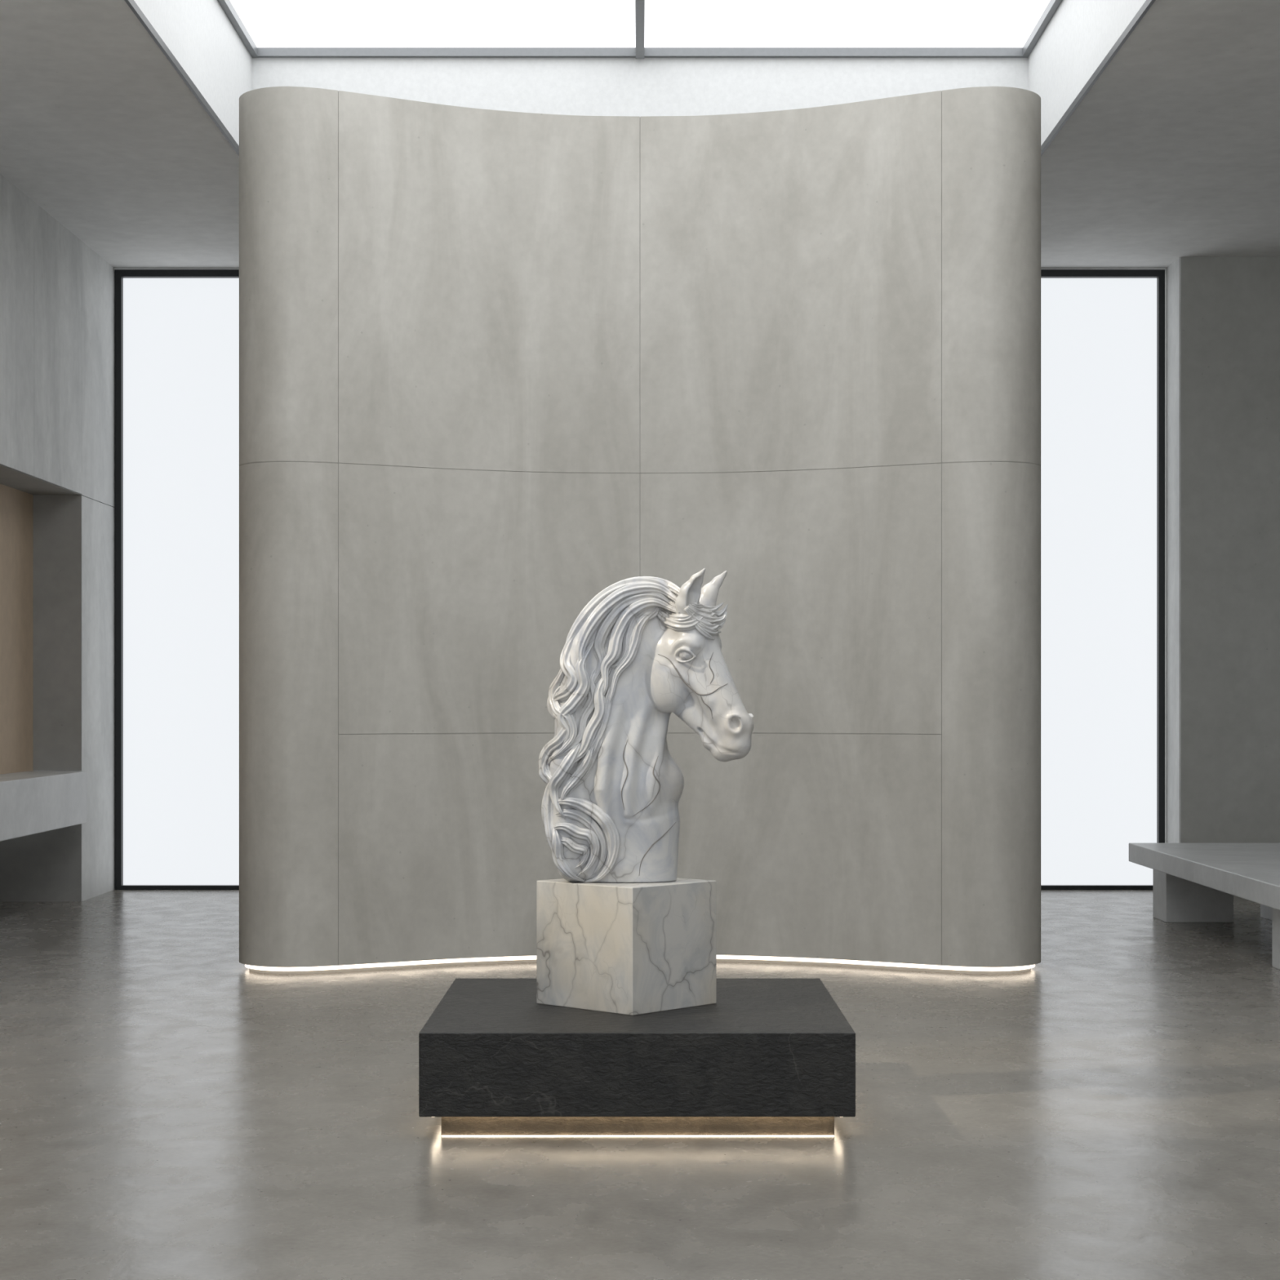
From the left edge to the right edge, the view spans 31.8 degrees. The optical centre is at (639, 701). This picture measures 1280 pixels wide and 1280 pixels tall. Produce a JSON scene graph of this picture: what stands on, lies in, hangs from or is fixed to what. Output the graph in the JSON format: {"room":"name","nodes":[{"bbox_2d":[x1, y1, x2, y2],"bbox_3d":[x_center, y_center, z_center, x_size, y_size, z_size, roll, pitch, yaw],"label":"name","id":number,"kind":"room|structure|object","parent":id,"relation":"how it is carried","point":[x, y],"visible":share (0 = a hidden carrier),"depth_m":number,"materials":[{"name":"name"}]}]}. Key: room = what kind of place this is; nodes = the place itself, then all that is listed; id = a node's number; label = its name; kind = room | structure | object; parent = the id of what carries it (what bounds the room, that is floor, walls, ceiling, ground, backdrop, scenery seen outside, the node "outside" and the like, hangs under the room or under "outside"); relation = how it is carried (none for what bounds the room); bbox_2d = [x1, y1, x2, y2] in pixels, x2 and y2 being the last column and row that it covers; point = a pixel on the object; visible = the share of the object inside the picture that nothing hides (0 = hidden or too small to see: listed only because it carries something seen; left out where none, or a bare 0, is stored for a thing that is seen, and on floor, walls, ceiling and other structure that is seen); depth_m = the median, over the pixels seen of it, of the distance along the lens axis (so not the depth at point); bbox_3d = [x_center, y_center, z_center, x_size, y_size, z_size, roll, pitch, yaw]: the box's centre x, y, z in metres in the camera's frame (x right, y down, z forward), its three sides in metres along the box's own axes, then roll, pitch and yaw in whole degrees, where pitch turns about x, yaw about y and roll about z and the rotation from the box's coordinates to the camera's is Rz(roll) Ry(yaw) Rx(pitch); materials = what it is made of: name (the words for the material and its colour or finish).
{"room":"museum","nodes":[
{"label":"museum","id":0,"kind":"room"},
{"bbox_2d":[0,173,115,901],"bbox_3d":[-5.130,-1.050,8.165,1.300,5.300,22.330,0,0,0],"label":"wall","id":1,"kind":"structure","parent":0,"point":[57,294],"depth_m":18.01,"materials":[{"name":"concrete"}]},
{"bbox_2d":[0,771,87,841],"bbox_3d":[-5.040,0.755,12.940,1.280,0.410,9.860,0,0,0],"label":"niche shelf","id":2,"kind":"object","parent":1,"relation":"attached to","point":[32,802],"visible":0.93,"depth_m":16.54,"materials":[{"name":"stone"}]},
{"bbox_2d":[239,86,1040,967],"bbox_3d":[0.000,-1.025,13.658,4.800,5.150,1.065,0,0,0],"label":"wall","id":3,"kind":"structure","parent":0,"point":[500,371],"depth_m":13.44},
{"bbox_2d":[124,0,1155,155],"bbox_3d":[0.000,-3.709,9.340,5.420,0.042,12.680,0,0,0],"label":"trim","id":4,"kind":"structure","parent":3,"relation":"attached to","point":[132,5],"depth_m":13.18,"materials":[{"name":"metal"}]},
{"bbox_2d":[248,955,1031,974],"bbox_3d":[0.000,1.575,13.658,4.680,0.050,0.945,0,0,0],"label":"led strip light","id":5,"kind":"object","parent":3,"relation":"attached to","point":[531,960],"depth_m":13.46,"materials":[{"name":"glowing led light strip"},{"name":"white light diffuser"}]},
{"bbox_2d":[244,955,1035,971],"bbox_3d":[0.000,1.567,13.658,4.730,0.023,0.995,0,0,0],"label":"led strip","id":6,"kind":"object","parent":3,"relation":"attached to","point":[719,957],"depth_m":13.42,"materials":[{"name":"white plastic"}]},
{"bbox_2d":[0,889,1279,1279],"bbox_3d":[1.050,1.700,8.300,14.500,0.200,22.600,0,0,0],"label":"floor","id":7,"kind":"structure","parent":0,"point":[171,1108],"depth_m":8.29,"materials":[{"name":"concrete"}]},
{"bbox_2d":[418,977,855,1136],"bbox_3d":[-0.010,1.403,9.000,1.594,0.393,1.620,0,0,0],"label":"display platform","id":8,"kind":"object","parent":7,"relation":"on","point":[771,1056],"visible":0.99,"depth_m":8.19,"materials":[{"name":"black stone"}]},
{"bbox_2d":[536,877,716,1015],"bbox_3d":[-0.054,0.961,8.990,0.535,0.492,0.484,0,0,42],"label":"marble pedestal","id":9,"kind":"object","parent":8,"relation":"on","point":[631,948],"visible":0.86,"depth_m":8.81,"materials":[{"name":"white stone"}]},
{"bbox_2d":[538,568,754,882],"bbox_3d":[0.022,0.096,8.954,0.852,1.237,0.447,0,0,0],"label":"bust","id":10,"kind":"object","parent":9,"relation":"on","point":[642,651],"visible":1,"depth_m":8.86,"materials":[{"name":"stone"}]},
{"bbox_2d":[1128,843,1279,969],"bbox_3d":[4.405,1.335,13.775,1.390,0.530,6.550,0,0,0],"label":"stone bench","id":11,"kind":"object","parent":7,"relation":"on","point":[1193,882],"visible":1,"depth_m":16.04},
{"bbox_2d":[0,0,1279,269],"bbox_3d":[1.050,-3.800,8.250,14.500,0.200,22.500,0,0,0],"label":"ceiling","id":12,"kind":"structure","parent":0,"point":[1172,153],"depth_m":14.86,"materials":[{"name":"paint"}]},
{"bbox_2d":[154,0,1125,122],"bbox_3d":[0.000,-4.275,9.340,5.720,0.750,12.980,0,0,0],"label":"wall","id":13,"kind":"structure","parent":0,"point":[580,86],"depth_m":15.68,"materials":[{"name":"white paint"}]},
{"bbox_2d":[217,0,1062,58],"bbox_3d":[0.000,-4.530,9.339,5.418,0.100,12.679,0,0,0],"label":"skylight","id":14,"kind":"object","parent":13,"relation":"attached to","point":[267,28],"visible":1,"depth_m":15.21,"materials":[{"name":"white glass"}]},
{"bbox_2d":[114,267,1165,270],"bbox_3d":[0.000,-1.050,19.280,8.960,5.300,0.300,0,0,0],"label":"wall","id":15,"kind":"structure","parent":0,"point":[114,268],"depth_m":19.13,"materials":[{"name":"paint"}]},
{"bbox_2d":[115,269,239,889],"bbox_3d":[-3.712,-1.042,19.175,1.525,5.285,0.090,0,0,0],"label":"frame","id":16,"kind":"object","parent":15,"relation":"attached to","point":[120,274],"visible":0.57,"depth_m":19.13,"materials":[{"name":"metal"}]},
{"bbox_2d":[123,278,239,884],"bbox_3d":[-3.712,-1.045,19.205,1.485,5.250,0.010,0,0,0],"label":"frosted glass","id":17,"kind":"object","parent":15,"relation":"attached to","point":[181,335],"visible":0.64,"depth_m":19.20,"materials":[{"name":"white glass"}]},
{"bbox_2d":[1040,278,1156,884],"bbox_3d":[3.712,-1.045,19.205,1.485,5.250,0.010,0,0,0],"label":"frosted glass","id":18,"kind":"object","parent":15,"relation":"attached to","point":[1099,335],"visible":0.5,"depth_m":19.20,"materials":[{"name":"white glass"}]},
{"bbox_2d":[1040,269,1164,889],"bbox_3d":[3.712,-1.042,19.175,1.525,5.285,0.090,0,0,0],"label":"frame","id":19,"kind":"object","parent":15,"relation":"attached to","point":[1159,274],"visible":0.39,"depth_m":19.13,"materials":[{"name":"metal"}]},
{"bbox_2d":[1164,257,1279,843],"bbox_3d":[6.350,-1.050,8.200,3.700,5.300,22.400,0,0,0],"label":"wall","id":20,"kind":"structure","parent":0,"point":[1230,306],"depth_m":18.67,"materials":[{"name":"paint"}]},
{"bbox_2d":[1166,257,1181,843],"bbox_3d":[4.492,-1.050,18.901,0.014,5.300,0.458,0,0,0],"label":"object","id":21,"kind":"structure","parent":20,"relation":"attached to","point":[1174,269],"depth_m":18.87,"materials":[{"name":"concrete"}]}
]}

